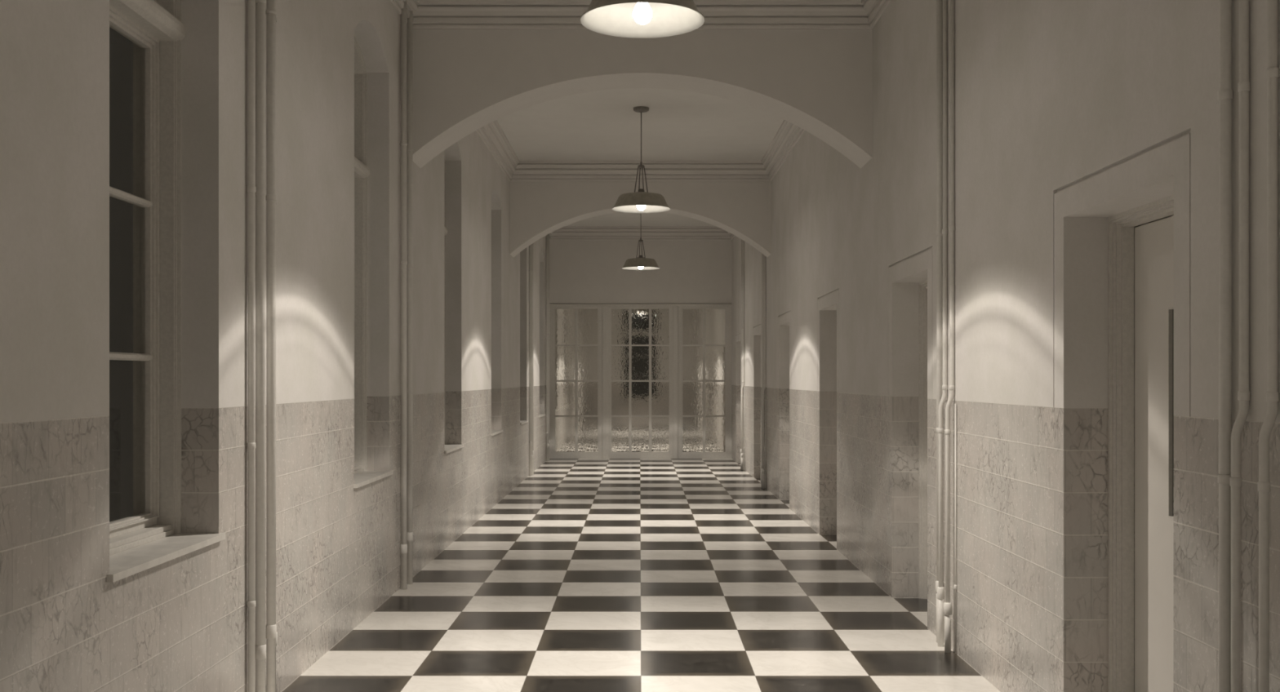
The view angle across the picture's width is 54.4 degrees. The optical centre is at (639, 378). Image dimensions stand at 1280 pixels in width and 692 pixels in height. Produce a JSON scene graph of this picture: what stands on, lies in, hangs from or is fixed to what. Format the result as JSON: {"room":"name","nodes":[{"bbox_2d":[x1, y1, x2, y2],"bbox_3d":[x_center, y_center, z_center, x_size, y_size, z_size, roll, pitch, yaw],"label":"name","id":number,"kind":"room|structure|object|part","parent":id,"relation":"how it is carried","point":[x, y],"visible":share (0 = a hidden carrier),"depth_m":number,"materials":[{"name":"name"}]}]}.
{"room":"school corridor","nodes":[
{"label":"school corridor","id":0,"kind":"room"},
{"bbox_2d":[0,0,546,691],"bbox_3d":[-1.958,-0.700,17.030,0.345,4.520,45.340,0,0,0],"label":"wall","id":1,"kind":"structure","parent":0,"point":[178,624],"depth_m":5.63,"materials":[{"name":"paint"}]},
{"bbox_2d":[106,0,225,582],"bbox_3d":[-1.946,-0.840,4.730,0.367,3.041,1.130,0,0,0],"label":"window","id":2,"kind":"structure","parent":1,"relation":"in","point":[146,36],"depth_m":5.15,"materials":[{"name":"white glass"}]},
{"bbox_3d":[-2.072,-1.066,4.730,0.006,0.644,0.962,0,0,0],"label":"pane","id":3,"kind":"part","parent":2,"relation":"part of","materials":[{"name":"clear glass"}]},
{"bbox_3d":[-2.072,-0.411,4.730,0.006,0.618,0.962,0,0,0],"label":"pane","id":4,"kind":"part","parent":2,"relation":"part of","materials":[{"name":"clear glass"}]},
{"bbox_3d":[-2.072,0.244,4.730,0.006,0.644,0.962,0,0,0],"label":"pane","id":5,"kind":"part","parent":2,"relation":"part of","materials":[{"name":"clear glass"}]},
{"bbox_3d":[-2.055,-0.422,4.730,0.064,2.006,1.018,0,0,0],"label":"sash","id":6,"kind":"part","parent":2,"relation":"part of","materials":[{"name":"white wood"}]},
{"bbox_3d":[-2.047,0.618,4.730,0.165,0.074,1.044,0,0,0],"label":"frame sill","id":7,"kind":"part","parent":2,"relation":"part of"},
{"bbox_3d":[-1.946,0.668,4.730,0.367,0.026,1.130,0,0,0],"label":"sill","id":8,"kind":"part","parent":2,"relation":"part of","materials":[{"name":"stone"}]},
{"bbox_3d":[-2.037,-0.853,4.730,0.187,3.015,1.086,0,0,0],"label":"frame","id":9,"kind":"part","parent":2,"relation":"part of","materials":[{"name":"white wood"}]},
{"bbox_2d":[246,0,255,691],"bbox_3d":[-1.764,-0.660,5.645,0.041,4.439,0.039,0,0,0],"label":"conduit","id":10,"kind":"object","parent":1,"relation":"attached to","point":[251,188],"visible":1,"depth_m":5.63,"materials":[{"name":"metal"}]},
{"bbox_2d":[255,0,266,691],"bbox_3d":[-1.756,-0.660,5.745,0.058,4.439,0.051,0,0,0],"label":"pipe","id":11,"kind":"object","parent":1,"relation":"attached to","point":[260,192],"visible":0.87,"depth_m":5.72,"materials":[{"name":"metal"}]},
{"bbox_2d":[265,0,276,691],"bbox_3d":[-1.756,-0.660,5.910,0.057,4.439,0.049,0,0,0],"label":"pipe","id":12,"kind":"object","parent":1,"relation":"attached to","point":[270,12],"visible":0.96,"depth_m":5.89,"materials":[{"name":"metal"}]},
{"bbox_2d":[275,17,277,645],"bbox_3d":[-1.772,-0.660,6.030,0.029,4.439,0.029,0,0,0],"label":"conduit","id":13,"kind":"object","parent":1,"relation":"attached to","point":[276,18],"visible":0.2,"depth_m":6.03,"materials":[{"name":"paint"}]},
{"bbox_2d":[353,34,392,488],"bbox_3d":[-1.946,-0.840,8.315,0.367,3.041,1.130,0,0,0],"label":"window","id":14,"kind":"structure","parent":1,"relation":"in","point":[362,477],"depth_m":8.83,"materials":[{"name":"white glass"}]},
{"bbox_3d":[-2.055,-0.422,8.315,0.064,2.006,1.018,0,0,0],"label":"sash","id":15,"kind":"part","parent":14,"relation":"part of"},
{"bbox_3d":[-2.047,0.618,8.315,0.165,0.074,1.044,0,0,0],"label":"frame sill","id":16,"kind":"part","parent":14,"relation":"part of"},
{"bbox_3d":[-2.037,-0.853,8.315,0.187,3.015,1.086,0,0,0],"label":"frame","id":17,"kind":"part","parent":14,"relation":"part of","materials":[{"name":"white wood"}]},
{"bbox_3d":[-1.946,0.668,8.315,0.367,0.026,1.130,0,0,0],"label":"sill","id":18,"kind":"part","parent":14,"relation":"part of","materials":[{"name":"stone"}]},
{"bbox_2d":[399,0,407,589],"bbox_3d":[-1.756,-0.660,9.233,0.058,4.439,0.051,0,0,0],"label":"pipe","id":19,"kind":"object","parent":1,"relation":"attached to","point":[403,546],"visible":1,"depth_m":9.21,"materials":[{"name":"metal"}]},
{"bbox_2d":[407,11,413,584],"bbox_3d":[-1.756,-0.660,9.470,0.057,4.439,0.049,0,0,0],"label":"pipe","id":20,"kind":"object","parent":1,"relation":"attached to","point":[410,534],"visible":0.77,"depth_m":9.45,"materials":[{"name":"metal"}]},
{"bbox_2d":[444,154,463,453],"bbox_3d":[-1.946,-0.840,11.900,0.367,3.041,1.130,0,0,0],"label":"window","id":21,"kind":"structure","parent":1,"relation":"in","point":[447,448],"depth_m":12.43,"materials":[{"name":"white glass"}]},
{"bbox_3d":[-2.037,-0.853,11.900,0.187,3.015,1.086,0,0,0],"label":"frame","id":22,"kind":"part","parent":21,"relation":"part of","materials":[{"name":"white wood"}]},
{"bbox_3d":[-1.946,0.668,11.900,0.367,0.026,1.130,0,0,0],"label":"sill","id":23,"kind":"part","parent":21,"relation":"part of","materials":[{"name":"stone"}]},
{"bbox_2d":[491,429,503,435],"bbox_3d":[-1.946,-0.840,15.485,0.367,3.041,1.130,0,0,0],"label":"window","id":24,"kind":"structure","parent":1,"relation":"in","point":[493,432],"depth_m":15.54,"materials":[{"name":"white wood"}]},
{"bbox_2d":[520,420,528,424],"bbox_3d":[-1.946,-0.840,19.070,0.367,3.041,1.130,0,0,0],"label":"window","id":25,"kind":"structure","parent":1,"relation":"in","point":[522,422],"depth_m":19.11,"materials":[{"name":"white wood"}]},
{"bbox_2d":[528,244,531,475],"bbox_3d":[-1.764,-0.660,19.980,0.041,4.439,0.039,0,0,0],"label":"conduit","id":26,"kind":"object","parent":1,"relation":"attached to","point":[530,246],"visible":0.96,"depth_m":19.97,"materials":[{"name":"metal"}]},
{"bbox_2d":[531,243,533,475],"bbox_3d":[-1.756,-0.660,20.080,0.058,4.439,0.051,0,0,0],"label":"pipe","id":27,"kind":"object","parent":1,"relation":"attached to","point":[532,243],"visible":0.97,"depth_m":20.07,"materials":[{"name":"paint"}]},
{"bbox_2d":[533,243,533,475],"bbox_3d":[-1.756,-0.660,20.245,0.057,4.439,0.049,0,0,0],"label":"pipe","id":28,"kind":"object","parent":1,"relation":"attached to","point":[533,243],"visible":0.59,"depth_m":20.24,"materials":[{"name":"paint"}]},
{"bbox_2d":[545,234,547,461],"bbox_3d":[-1.764,-0.660,23.550,0.041,4.439,0.039,0,0,0],"label":"conduit","id":29,"kind":"object","parent":1,"relation":"attached to","point":[546,286],"visible":0.95,"depth_m":23.53,"materials":[{"name":"metal"}]},
{"bbox_2d":[547,233,549,461],"bbox_3d":[-1.756,-0.660,23.650,0.058,4.439,0.051,0,0,0],"label":"pipe","id":30,"kind":"object","parent":1,"relation":"attached to","point":[548,233],"visible":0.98,"depth_m":23.64,"materials":[{"name":"metal"}]},
{"bbox_2d":[497,88,783,226],"bbox_3d":[0.005,-3.020,17.030,4.400,0.120,45.340,0,0,0],"label":"ceiling","id":31,"kind":"structure","parent":0,"point":[604,125],"depth_m":14.81,"materials":[{"name":"paint"}]},
{"bbox_2d":[509,182,770,257],"bbox_3d":[0.005,-2.335,17.300,3.580,1.250,0.500,0,0,0],"label":"arch","id":32,"kind":"object","parent":31,"relation":"attached to","point":[537,210],"visible":0.67,"depth_m":17.05,"materials":[{"name":"paint"}]},
{"bbox_2d":[621,237,659,270],"bbox_3d":[0.013,-2.399,20.900,0.649,1.122,0.649,0,0,0],"label":"pendant lamp","id":33,"kind":"object","parent":31,"relation":"hanging from","point":[640,263],"visible":0.94,"depth_m":20.73,"materials":[{"name":"grey metal"}]},
{"bbox_3d":[0.013,-1.935,20.900,0.649,0.162,0.649,0,0,0],"label":"lamp shade","id":34,"kind":"part","parent":33,"relation":"part of","materials":[{"name":"grey metal"}]},
{"bbox_2d":[611,106,671,213],"bbox_3d":[0.013,-2.399,13.600,0.649,1.122,0.649,0,0,0],"label":"pendant lamp","id":35,"kind":"object","parent":31,"relation":"hanging from","point":[640,202],"visible":1,"depth_m":13.53,"materials":[{"name":"grey metal"}]},
{"bbox_3d":[-0.039,-2.172,13.581,0.054,0.296,0.010,0,0,-20],"label":"hanger rod","id":36,"kind":"part","parent":35,"relation":"part of","materials":[{"name":"metal"}]},
{"bbox_3d":[-0.006,-2.172,13.652,0.010,0.296,0.054,0,0,-20],"label":"hanger rod","id":37,"kind":"part","parent":35,"relation":"part of","materials":[{"name":"metal"}]},
{"bbox_3d":[0.013,-1.935,13.600,0.649,0.162,0.649,0,0,0],"label":"lamp shade","id":38,"kind":"part","parent":35,"relation":"part of","materials":[{"name":"grey metal"}]},
{"bbox_3d":[0.013,-2.645,13.600,0.010,0.570,0.010,0,0,23],"label":"cord","id":39,"kind":"part","parent":35,"relation":"part of","materials":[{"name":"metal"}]},
{"bbox_3d":[0.013,-1.901,13.600,0.100,0.127,0.100,0,0,0],"label":"bulb","id":40,"kind":"part","parent":35,"relation":"part of","materials":[{"name":"white glass"}]},
{"bbox_3d":[0.032,-2.172,13.548,0.010,0.296,0.054,0,0,-20],"label":"hanger rod","id":41,"kind":"part","parent":35,"relation":"part of","materials":[{"name":"metal"}]},
{"bbox_3d":[0.065,-2.172,13.619,0.054,0.296,0.010,0,0,-20],"label":"hanger rod","id":42,"kind":"part","parent":35,"relation":"part of","materials":[{"name":"metal"}]},
{"bbox_2d":[412,29,871,168],"bbox_3d":[0.005,-2.335,9.870,3.580,1.250,0.500,0,0,0],"label":"arch","id":43,"kind":"object","parent":31,"relation":"attached to","point":[819,82],"visible":0.66,"depth_m":9.62,"materials":[{"name":"paint"}]},
{"bbox_2d":[579,0,705,38],"bbox_3d":[0.013,-2.399,6.450,0.649,1.122,0.649,0,0,0],"label":"pendant lamp","id":44,"kind":"object","parent":31,"relation":"hanging from","point":[632,19],"visible":1,"depth_m":6.64,"materials":[{"name":"white metal"}]},
{"bbox_3d":[0.013,-1.901,6.450,0.100,0.127,0.100,0,0,0],"label":"bulb","id":45,"kind":"part","parent":44,"relation":"part of","materials":[{"name":"white glass"}]},
{"bbox_2d":[549,240,731,304],"bbox_3d":[0.005,-2.215,24.580,3.580,1.490,0.500,0,0,0],"label":"wall","id":46,"kind":"structure","parent":0,"point":[581,272],"depth_m":24.33,"materials":[{"name":"paint"}]},
{"bbox_2d":[549,304,732,458],"bbox_3d":[0.005,0.049,24.375,3.580,3.022,0.150,0,0,0],"label":"window","id":47,"kind":"structure","parent":46,"relation":"attached to","point":[575,331],"depth_m":24.38,"materials":[{"name":"clear glass"}]},
{"bbox_2d":[608,306,672,458],"bbox_3d":[0.005,0.068,24.383,1.260,2.985,0.055,0,0,0],"label":"door","id":48,"kind":"structure","parent":47,"relation":"attached to","point":[640,338],"depth_m":24.38,"materials":[{"name":"clear glass"}]},
{"bbox_2d":[679,306,731,458],"bbox_3d":[1.278,0.068,24.383,1.035,2.985,0.055,0,0,0],"label":"window","id":49,"kind":"structure","parent":47,"relation":"attached to","point":[704,331],"depth_m":24.38,"materials":[{"name":"clear glass"}]},
{"bbox_2d":[281,458,999,691],"bbox_3d":[0.005,1.620,17.030,4.500,0.120,45.340,0,0,0],"label":"floor","id":50,"kind":"structure","parent":0,"point":[590,575],"depth_m":8.49,"materials":[{"name":"tile"}]},
{"bbox_2d":[601,306,608,458],"bbox_3d":[-0.688,0.068,24.380,0.125,2.985,0.120,0,0,0],"label":"post","id":51,"kind":"object","parent":50,"relation":"on","point":[604,308],"visible":1,"depth_m":24.33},
{"bbox_2d":[672,306,679,458],"bbox_3d":[0.698,0.068,24.380,0.125,2.985,0.120,0,0,0],"label":"post","id":52,"kind":"object","parent":50,"relation":"on","point":[675,308],"visible":1,"depth_m":24.32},
{"bbox_2d":[731,0,1279,691],"bbox_3d":[1.968,-0.700,17.030,0.345,4.520,45.340,0,0,0],"label":"wall","id":53,"kind":"structure","parent":0,"point":[1071,116],"depth_m":5.92,"materials":[{"name":"paint"}]},
{"bbox_2d":[475,120,804,182],"bbox_3d":[0.005,-2.830,13.585,3.580,0.257,6.930,0,0,0],"label":"crown molding","id":54,"kind":"structure","parent":53,"relation":"attached to","point":[493,136],"depth_m":16.94,"materials":[{"name":"paint"}]},
{"bbox_2d":[546,226,734,240],"bbox_3d":[0.005,-2.830,20.940,3.580,0.257,6.780,0,0,0],"label":"crown molding","id":55,"kind":"structure","parent":53,"relation":"attached to","point":[564,233],"depth_m":24.26,"materials":[{"name":"paint"}]},
{"bbox_2d":[390,0,891,29],"bbox_3d":[0.005,-2.830,6.155,3.580,0.257,6.930,0,0,0],"label":"crown molding","id":56,"kind":"structure","parent":53,"relation":"attached to","point":[426,14],"depth_m":9.56,"materials":[{"name":"paint"}]},
{"bbox_2d":[740,240,742,469],"bbox_3d":[1.764,-0.660,21.495,0.062,4.439,0.044,0,0,0],"label":"pipe","id":57,"kind":"object","parent":53,"relation":"attached to","point":[742,240],"visible":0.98,"depth_m":21.48,"materials":[{"name":"metal"}]},
{"bbox_2d":[740,239,743,452],"bbox_3d":[1.773,-0.660,21.600,0.047,4.439,0.048,0,0,0],"label":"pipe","id":58,"kind":"object","parent":53,"relation":"attached to","point":[741,239],"visible":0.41,"depth_m":21.59,"materials":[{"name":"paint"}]},
{"bbox_2d":[741,240,744,470],"bbox_3d":[1.763,-0.660,21.330,0.065,4.439,0.050,0,0,0],"label":"pipe","id":59,"kind":"object","parent":53,"relation":"attached to","point":[742,396],"visible":0.96,"depth_m":21.32,"materials":[{"name":"metal"}]},
{"bbox_2d":[760,254,764,488],"bbox_3d":[1.764,-0.660,17.845,0.062,4.439,0.044,0,0,0],"label":"pipe","id":60,"kind":"object","parent":53,"relation":"attached to","point":[763,255],"visible":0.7,"depth_m":17.83,"materials":[{"name":"metal"}]},
{"bbox_2d":[761,253,764,466],"bbox_3d":[1.773,-0.660,17.950,0.047,4.439,0.048,0,0,0],"label":"pipe","id":61,"kind":"object","parent":53,"relation":"attached to","point":[762,254],"visible":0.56,"depth_m":17.94,"materials":[{"name":"metal"}]},
{"bbox_2d":[761,255,766,488],"bbox_3d":[1.763,-0.660,17.680,0.065,4.439,0.050,0,0,0],"label":"pipe","id":62,"kind":"object","parent":53,"relation":"attached to","point":[765,257],"visible":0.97,"depth_m":17.67,"materials":[{"name":"metal"}]},
{"bbox_2d":[765,388,766,488],"bbox_3d":[1.788,0.850,17.635,0.018,1.419,0.018,0,0,0],"label":"conduit","id":63,"kind":"object","parent":53,"relation":"attached to","point":[766,388],"visible":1,"depth_m":17.63,"materials":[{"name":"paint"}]},
{"bbox_2d":[918,280,927,599],"bbox_3d":[2.062,0.438,8.315,0.157,2.245,1.086,0,0,0],"label":"door","id":64,"kind":"structure","parent":53,"relation":"in","point":[922,286],"depth_m":8.82,"materials":[{"name":"paint"}]},
{"bbox_2d":[935,0,943,642],"bbox_3d":[1.773,-0.660,7.365,0.047,4.439,0.048,0,0,0],"label":"pipe","id":65,"kind":"object","parent":53,"relation":"attached to","point":[939,2],"visible":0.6,"depth_m":7.36,"materials":[{"name":"metal"}]},
{"bbox_2d":[937,0,947,646],"bbox_3d":[1.764,-0.660,7.260,0.062,4.439,0.044,0,0,0],"label":"pipe","id":66,"kind":"object","parent":53,"relation":"attached to","point":[940,589],"visible":1,"depth_m":7.25,"materials":[{"name":"metal"}]},
{"bbox_2d":[943,0,955,653],"bbox_3d":[1.763,-0.660,7.095,0.065,4.439,0.050,0,0,0],"label":"pipe","id":67,"kind":"object","parent":53,"relation":"attached to","point":[948,606],"visible":1,"depth_m":7.08,"materials":[{"name":"metal"}]},
{"bbox_2d":[954,404,956,654],"bbox_3d":[1.788,0.850,7.050,0.018,1.419,0.018,0,0,0],"label":"conduit","id":68,"kind":"object","parent":53,"relation":"attached to","point":[955,405],"visible":1,"depth_m":7.04,"materials":[{"name":"metal"}]},
{"bbox_2d":[1107,195,1173,691],"bbox_3d":[2.062,0.438,4.730,0.157,2.245,1.086,0,0,0],"label":"door","id":69,"kind":"structure","parent":53,"relation":"in","point":[1154,237],"depth_m":5.13,"materials":[{"name":"paint"}]},
{"bbox_3d":[2.094,0.133,4.730,0.006,0.825,0.310,0,0,0],"label":"vision panel","id":70,"kind":"part","parent":69,"relation":"part of","materials":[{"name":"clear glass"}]},
{"bbox_2d":[1217,0,1232,691],"bbox_3d":[1.773,-0.660,3.770,0.047,4.439,0.048,0,0,0],"label":"pipe","id":71,"kind":"object","parent":53,"relation":"attached to","point":[1225,91],"visible":0.89,"depth_m":3.75,"materials":[{"name":"metal"}]},
{"bbox_2d":[1229,0,1250,691],"bbox_3d":[1.764,-0.660,3.665,0.062,4.439,0.044,0,0,0],"label":"pipe","id":72,"kind":"object","parent":53,"relation":"attached to","point":[1244,85],"visible":1,"depth_m":3.65,"materials":[{"name":"metal"}]},
{"bbox_2d":[1257,0,1279,691],"bbox_3d":[1.763,-0.660,3.500,0.065,4.439,0.050,0,0,0],"label":"pipe","id":73,"kind":"object","parent":53,"relation":"attached to","point":[1272,70],"visible":1,"depth_m":3.49,"materials":[{"name":"metal"}]}
]}

